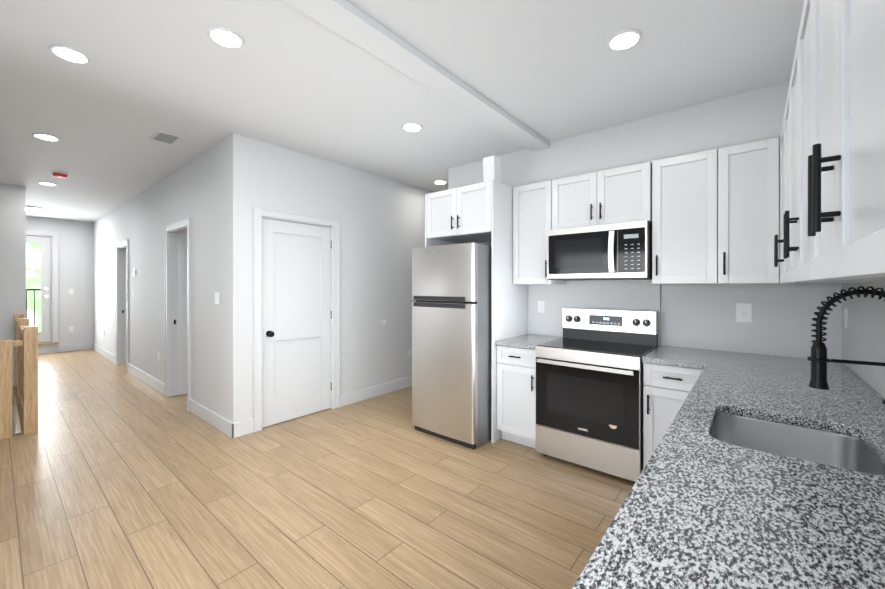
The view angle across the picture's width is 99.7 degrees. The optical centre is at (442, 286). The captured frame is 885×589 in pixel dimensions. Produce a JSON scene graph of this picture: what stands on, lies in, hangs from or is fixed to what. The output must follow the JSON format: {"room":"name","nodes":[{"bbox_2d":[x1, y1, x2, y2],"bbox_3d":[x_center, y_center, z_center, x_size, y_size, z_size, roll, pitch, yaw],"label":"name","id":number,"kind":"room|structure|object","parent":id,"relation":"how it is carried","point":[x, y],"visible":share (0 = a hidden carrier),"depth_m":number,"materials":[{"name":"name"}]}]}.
{"room":"kitchen","nodes":[
{"label":"kitchen","id":0,"kind":"room"},
{"bbox_2d":[0,183,25,433],"bbox_3d":[-6.288,1.387,4.850,0.120,5.580,1.170,0,0,40],"label":"wall","id":1,"kind":"structure","parent":0,"point":[12,250],"depth_m":5.16,"materials":[{"name":"white paint"}]},
{"bbox_2d":[13,406,17,433],"bbox_3d":[-4.880,2.903,4.363,2.670,2.550,0.120,0,0,40],"label":"wall","id":2,"kind":"structure","parent":0,"point":[14,427],"depth_m":4.54,"materials":[{"name":"white paint"}]},
{"bbox_2d":[26,216,93,353],"bbox_3d":[-7.351,-0.019,8.649,0.120,2.780,5.650,0,0,40],"label":"wall","id":3,"kind":"structure","parent":0,"point":[76,259],"depth_m":7.95,"materials":[{"name":"white paint"}]},
{"bbox_2d":[26,235,50,342],"bbox_3d":[-8.363,0.064,7.390,0.098,2.171,0.852,0,0,40],"label":"end door","id":4,"kind":"structure","parent":3,"relation":"in","point":[44,335],"depth_m":7.66,"materials":[{"name":"white wood"}]},
{"bbox_2d":[26,230,58,341],"bbox_3d":[-8.378,0.023,7.402,0.138,2.300,1.060,0,0,40],"label":"door frame","id":5,"kind":"structure","parent":3,"relation":"attached to","point":[54,293],"depth_m":7.72,"materials":[{"name":"white wood"}]},
{"bbox_2d":[38,342,58,344],"bbox_3d":[-8.370,1.171,7.397,0.160,0.035,1.060,0,0,40],"label":"end door sill","id":6,"kind":"structure","parent":3,"relation":"attached to","point":[46,343],"depth_m":7.66,"materials":[{"name":"brown wood"}]},
{"bbox_2d":[69,326,73,331],"bbox_3d":[-7.875,0.902,7.922,0.008,0.116,0.072,0,0,40],"label":"electrical outlet","id":7,"kind":"object","parent":3,"relation":"attached to","point":[71,328],"visible":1,"depth_m":7.92,"materials":[{"name":"white plastic"}]},
{"bbox_2d":[59,343,92,351],"bbox_3d":[-8.378,1.306,7.313,0.015,0.135,2.280,0,0,40],"label":"baseboard","id":8,"kind":"structure","parent":3,"relation":"attached to","point":[75,347],"depth_m":7.97,"materials":[{"name":"white wood"}]},
{"bbox_2d":[94,136,227,419],"bbox_3d":[-4.788,-0.014,5.882,7.360,2.780,0.120,0,0,40],"label":"wall","id":9,"kind":"structure","parent":0,"point":[195,189],"depth_m":4.49,"materials":[{"name":"white paint"}]},
{"bbox_2d":[115,239,128,371],"bbox_3d":[-5.378,0.306,6.370,0.914,2.137,0.162,0,0,40],"label":"door frame","id":10,"kind":"structure","parent":9,"relation":"attached to","point":[121,246],"depth_m":6.57,"materials":[{"name":"white wood"}]},
{"bbox_2d":[122,249,126,363],"bbox_3d":[-5.309,0.350,6.773,0.328,2.032,0.722,0,0,40],"label":"hall door","id":11,"kind":"structure","parent":9,"relation":"in","point":[125,250],"depth_m":6.61,"materials":[{"name":"white wood"}]},
{"bbox_2d":[93,343,233,438],"bbox_3d":[-4.780,1.308,5.789,7.495,0.135,0.015,0,0,40],"label":"baseboard","id":12,"kind":"structure","parent":9,"relation":"attached to","point":[218,422],"depth_m":4.04,"materials":[{"name":"white wood"}]},
{"bbox_2d":[164,218,190,410],"bbox_3d":[-3.096,0.309,4.469,0.914,2.137,0.162,0,0,40],"label":"door frame","id":13,"kind":"structure","parent":9,"relation":"attached to","point":[172,231],"depth_m":4.67,"materials":[{"name":"white wood"}]},
{"bbox_2d":[174,234,186,394],"bbox_3d":[-3.051,0.353,4.911,0.241,2.032,0.750,0,0,40],"label":"hall door","id":14,"kind":"structure","parent":9,"relation":"in","point":[182,310],"depth_m":4.73,"materials":[{"name":"white wood"}]},
{"bbox_2d":[215,292,219,303],"bbox_3d":[-2.202,0.114,3.643,0.116,0.116,0.010,0,0,40],"label":"light switch","id":15,"kind":"object","parent":9,"relation":"attached to","point":[217,297],"visible":1,"depth_m":3.62,"materials":[{"name":"white plastic"}]},
{"bbox_2d":[0,349,633,588],"bbox_3d":[-2.865,1.502,4.913,11.560,0.250,5.650,0,0,40],"label":"floor","id":16,"kind":"structure","parent":0,"point":[113,475],"depth_m":2.41,"materials":[{"name":"beige wood"}]},
{"bbox_2d":[0,313,37,439],"bbox_3d":[-4.931,1.841,4.293,2.670,2.925,0.250,0,0,40],"label":"stair railing","id":17,"kind":"object","parent":16,"relation":"on","point":[24,343],"visible":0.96,"depth_m":3.49,"materials":[{"name":"brown wood"}]},
{"bbox_2d":[412,242,490,448],"bbox_3d":[0.224,0.499,3.651,0.736,1.760,0.803,0,0,40],"label":"fridge","id":18,"kind":"object","parent":16,"relation":"on","point":[451,345],"visible":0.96,"depth_m":3.28,"materials":[{"name":"grey metal"}]},
{"bbox_2d":[497,345,535,448],"bbox_3d":[0.813,0.950,3.410,0.393,0.860,0.646,0,0,40],"label":"base cabinet","id":19,"kind":"object","parent":16,"relation":"on","point":[516,395],"visible":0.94,"depth_m":3.20,"materials":[{"name":"white wood"}]},
{"bbox_2d":[495,334,562,349],"bbox_3d":[0.818,0.499,3.417,0.396,0.038,0.628,0,0,40],"label":"countertop","id":20,"kind":"structure","parent":19,"relation":"on","point":[529,341],"depth_m":3.31,"materials":[{"name":"stone"}]},
{"bbox_2d":[536,308,657,483],"bbox_3d":[1.234,0.790,3.004,0.762,1.180,0.678,0,0,40],"label":"range","id":21,"kind":"object","parent":16,"relation":"on","point":[589,389],"visible":0.98,"depth_m":2.81,"materials":[{"name":"silver metal"}]},
{"bbox_2d":[643,363,702,468],"bbox_3d":[1.706,0.951,2.682,0.357,0.860,0.671,0,0,40],"label":"base cabinet","id":22,"kind":"object","parent":16,"relation":"on","point":[666,390],"visible":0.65,"depth_m":2.50,"materials":[{"name":"white wood"}]},
{"bbox_3d":[0.596,0.955,0.537,0.638,0.860,1.158,0,0,40],"label":"base cabinet","id":23,"kind":"object","parent":16,"relation":"on","visible":0},
{"bbox_2d":[572,345,884,588],"bbox_3d":[1.127,0.604,1.471,1.018,0.242,3.273,0,0,40],"label":"countertop","id":24,"kind":"structure","parent":23,"relation":"on","point":[761,471],"depth_m":0.89,"materials":[{"name":"stone"}]},
{"bbox_2d":[711,415,884,474],"bbox_3d":[1.141,0.624,1.236,0.460,0.203,0.530,0,0,40],"label":"sink","id":25,"kind":"object","parent":24,"relation":"in","point":[807,442],"depth_m":1.39,"materials":[{"name":"grey metal"}]},
{"bbox_2d":[807,286,884,403],"bbox_3d":[1.287,0.241,1.133,0.258,0.484,0.103,0,0,40],"label":"faucet","id":26,"kind":"object","parent":24,"relation":"on","point":[819,359],"visible":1,"depth_m":1.18,"materials":[{"name":"black metal"}]},
{"bbox_2d":[228,133,433,422],"bbox_3d":[-0.875,-0.013,4.737,0.120,2.780,3.370,0,0,40],"label":"wall","id":27,"kind":"structure","parent":0,"point":[382,226],"depth_m":4.36,"materials":[{"name":"white paint"}]},
{"bbox_2d":[253,206,339,431],"bbox_3d":[-1.528,0.310,3.934,0.144,2.137,0.954,0,0,40],"label":"door frame","id":28,"kind":"structure","parent":27,"relation":"attached to","point":[259,213],"depth_m":3.72,"materials":[{"name":"white wood"}]},
{"bbox_2d":[262,218,331,427],"bbox_3d":[-1.491,0.353,3.908,0.101,2.036,0.773,0,0,40],"label":"closet door","id":29,"kind":"structure","parent":27,"relation":"in","point":[296,320],"depth_m":3.89,"materials":[{"name":"white wood"}]},
{"bbox_2d":[232,376,411,437],"bbox_3d":[-0.828,1.310,4.690,0.015,0.135,3.385,0,0,40],"label":"baseboard","id":30,"kind":"structure","parent":27,"relation":"attached to","point":[243,427],"depth_m":4.49,"materials":[{"name":"white wood"}]},
{"bbox_2d":[408,348,411,357],"bbox_3d":[-0.451,0.917,5.147,0.008,0.116,0.072,0,0,40],"label":"electrical outlet","id":31,"kind":"object","parent":27,"relation":"attached to","point":[409,352],"visible":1,"depth_m":5.15,"materials":[{"name":"white plastic"}]},
{"bbox_2d":[0,0,803,221],"bbox_3d":[-2.865,-1.453,4.908,11.800,0.100,5.890,0,0,40],"label":"ceiling","id":32,"kind":"structure","parent":0,"point":[286,75],"depth_m":2.51,"materials":[{"name":"white paint"}]},
{"bbox_2d":[26,205,42,211],"bbox_3d":[-7.283,-1.368,6.604,0.300,0.074,0.300,0,0,40],"label":"flush ceiling light","id":33,"kind":"object","parent":32,"relation":"attached to","point":[33,209],"visible":0.69,"depth_m":6.56,"materials":[{"name":"white plastic"}]},
{"bbox_2d":[32,133,60,140],"bbox_3d":[-3.697,-1.394,3.487,0.184,0.010,0.184,0,0,40],"label":"recessed light","id":34,"kind":"object","parent":32,"relation":"in","point":[46,136],"visible":0.98,"depth_m":3.48,"materials":[{"name":"white"}]},
{"bbox_2d":[38,181,56,185],"bbox_3d":[-5.368,-1.397,5.074,0.184,0.010,0.184,0,0,40],"label":"recessed light","id":35,"kind":"object","parent":32,"relation":"in","point":[47,183],"visible":1,"depth_m":5.05,"materials":[{"name":"white plastic"}]},
{"bbox_2d":[51,172,68,177],"bbox_3d":[-4.746,-1.379,4.634,0.150,0.044,0.150,0,0,40],"label":"smoke detector","id":36,"kind":"object","parent":32,"relation":"attached to","point":[60,175],"visible":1,"depth_m":4.61,"materials":[{"name":"red"}]},
{"bbox_2d":[48,44,90,63],"bbox_3d":[-2.235,-1.392,2.243,0.184,0.010,0.184,0,0,40],"label":"recessed light","id":37,"kind":"object","parent":32,"relation":"in","point":[71,54],"visible":0.94,"depth_m":2.23,"materials":[{"name":"white plastic"}]},
{"bbox_2d":[149,131,182,144],"bbox_3d":[-2.606,-1.396,3.515,0.300,0.007,0.190,0,0,40],"label":"ceiling vent","id":38,"kind":"object","parent":32,"relation":"in","point":[164,137],"visible":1,"depth_m":3.51,"materials":[{"name":"white"}]},
{"bbox_2d":[207,26,244,48],"bbox_3d":[-1.213,-1.392,2.094,0.184,0.010,0.184,0,0,40],"label":"recessed light","id":39,"kind":"object","parent":32,"relation":"in","point":[225,37],"visible":0.98,"depth_m":2.08,"materials":[{"name":"white plastic"}]},
{"bbox_2d":[402,122,422,131],"bbox_3d":[-0.266,-1.394,3.270,0.184,0.010,0.184,0,0,40],"label":"recessed light","id":40,"kind":"object","parent":32,"relation":"in","point":[412,127],"visible":1,"depth_m":3.26,"materials":[{"name":"white plastic"}]},
{"bbox_2d":[284,0,549,151],"bbox_3d":[-0.415,-1.373,2.021,0.180,0.050,4.350,0,0,40],"label":"ceiling beam","id":41,"kind":"structure","parent":32,"relation":"attached to","point":[348,20],"depth_m":2.25,"materials":[{"name":"white paint"}]},
{"bbox_2d":[434,180,446,183],"bbox_3d":[-0.029,-1.397,4.999,0.184,0.010,0.184,0,0,40],"label":"recessed light","id":42,"kind":"object","parent":32,"relation":"in","point":[440,182],"visible":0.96,"depth_m":5.00,"materials":[{"name":"white plastic"}]},
{"bbox_2d":[607,29,642,50],"bbox_3d":[1.029,-1.392,2.114,0.184,0.010,0.184,0,0,40],"label":"recessed light","id":43,"kind":"object","parent":32,"relation":"in","point":[625,39],"visible":1,"depth_m":2.10,"materials":[{"name":"white"}]},
{"bbox_2d":[448,81,841,359],"bbox_3d":[1.728,-0.011,3.916,3.230,2.780,1.300,0,0,40],"label":"wall","id":44,"kind":"structure","parent":0,"point":[700,316],"depth_m":2.92,"materials":[{"name":"white paint"}]},
{"bbox_2d":[425,155,527,442],"bbox_3d":[0.331,0.109,3.779,0.810,2.540,0.694,0,0,40],"label":"cabinet","id":45,"kind":"object","parent":44,"relation":"attached to","point":[481,212],"visible":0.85,"depth_m":3.45,"materials":[{"name":"white wood"}]},
{"bbox_2d":[513,180,564,283],"bbox_3d":[0.902,-0.480,3.522,0.383,0.920,0.356,0,0,40],"label":"upper cabinet","id":46,"kind":"object","parent":44,"relation":"attached to","point":[532,214],"visible":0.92,"depth_m":3.42,"materials":[{"name":"white wood"}]},
{"bbox_2d":[538,301,544,312],"bbox_3d":[0.975,0.199,3.692,0.072,0.116,0.008,0,0,40],"label":"electrical outlet","id":47,"kind":"object","parent":44,"relation":"attached to","point":[541,306],"visible":1,"depth_m":3.69,"materials":[{"name":"white plastic"}]},
{"bbox_2d":[552,161,651,228],"bbox_3d":[1.348,-0.716,3.150,0.775,0.448,0.356,0,0,40],"label":"upper cabinet","id":48,"kind":"object","parent":44,"relation":"attached to","point":[617,195],"visible":0.79,"depth_m":3.01,"materials":[{"name":"white wood"}]},
{"bbox_2d":[547,220,651,280],"bbox_3d":[1.315,-0.271,3.110,0.767,0.430,0.462,0,0,40],"label":"microwave","id":49,"kind":"object","parent":48,"relation":"attached to","point":[618,251],"visible":0.98,"depth_m":2.92,"materials":[{"name":"silver metal"}]},
{"bbox_2d":[652,149,717,283],"bbox_3d":[1.805,-0.479,2.770,0.394,0.920,0.356,0,0,40],"label":"upper cabinet","id":50,"kind":"object","parent":44,"relation":"attached to","point":[684,219],"visible":0.98,"depth_m":2.66,"materials":[{"name":"white wood"}]},
{"bbox_2d":[736,303,751,322],"bbox_3d":[2.189,0.191,2.712,0.088,0.136,0.010,0,0,40],"label":"electrical outlet","id":51,"kind":"object","parent":44,"relation":"attached to","point":[743,312],"visible":1,"depth_m":2.71,"materials":[{"name":"white plastic"}]},
{"bbox_2d":[718,137,842,283],"bbox_3d":[2.197,-0.479,2.443,0.621,0.920,0.356,0,0,40],"label":"upper cabinet","id":52,"kind":"object","parent":44,"relation":"attached to","point":[748,201],"visible":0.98,"depth_m":2.44,"materials":[{"name":"white wood"}]},
{"bbox_2d":[842,283,884,398],"bbox_3d":[1.622,-0.006,1.172,0.120,2.780,5.650,0,0,40],"label":"wall","id":53,"kind":"structure","parent":0,"point":[863,336],"depth_m":1.88,"materials":[{"name":"white paint"}]},
{"bbox_2d":[774,83,884,283],"bbox_3d":[1.945,-0.478,1.926,0.346,0.920,0.832,0,0,40],"label":"upper cabinet","id":54,"kind":"object","parent":53,"relation":"attached to","point":[785,187],"visible":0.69,"depth_m":1.99,"materials":[{"name":"white wood"}]},
{"bbox_2d":[783,0,884,282],"bbox_3d":[1.412,-0.476,1.287,0.346,0.920,0.832,0,0,40],"label":"upper cabinet","id":55,"kind":"object","parent":53,"relation":"attached to","point":[800,248],"visible":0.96,"depth_m":1.33,"materials":[{"name":"white wood"}]},
{"bbox_2d":[844,308,847,327],"bbox_3d":[2.459,0.192,2.278,0.010,0.116,0.072,0,0,40],"label":"light switch","id":56,"kind":"object","parent":53,"relation":"attached to","point":[846,317],"visible":1,"depth_m":2.27,"materials":[{"name":"white plastic"}]},
{"bbox_2d":[808,0,884,280],"bbox_3d":[0.878,-0.475,0.645,0.346,0.920,0.836,0,0,40],"label":"upper cabinet","id":57,"kind":"object","parent":53,"relation":"attached to","point":[846,195],"visible":1,"depth_m":0.68,"materials":[{"name":"white wood"}]},
{"label":"outside","id":58,"kind":"structure","parent":0,"visible":0},
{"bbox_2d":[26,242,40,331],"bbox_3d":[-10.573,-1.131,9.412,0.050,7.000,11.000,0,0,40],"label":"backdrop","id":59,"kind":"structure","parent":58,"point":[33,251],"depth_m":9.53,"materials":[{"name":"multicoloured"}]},
{"bbox_3d":[-8.923,1.222,7.780,1.180,0.100,3.400,0,0,40],"label":"balcony slab","id":60,"kind":"object","parent":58,"visible":0},
{"bbox_2d":[26,289,40,332],"bbox_3d":[-9.310,0.562,8.112,0.040,1.020,3.016,0,0,40],"label":"rail","id":61,"kind":"object","parent":60,"relation":"on","point":[34,290],"depth_m":8.34,"materials":[{"name":"black"}]}
]}

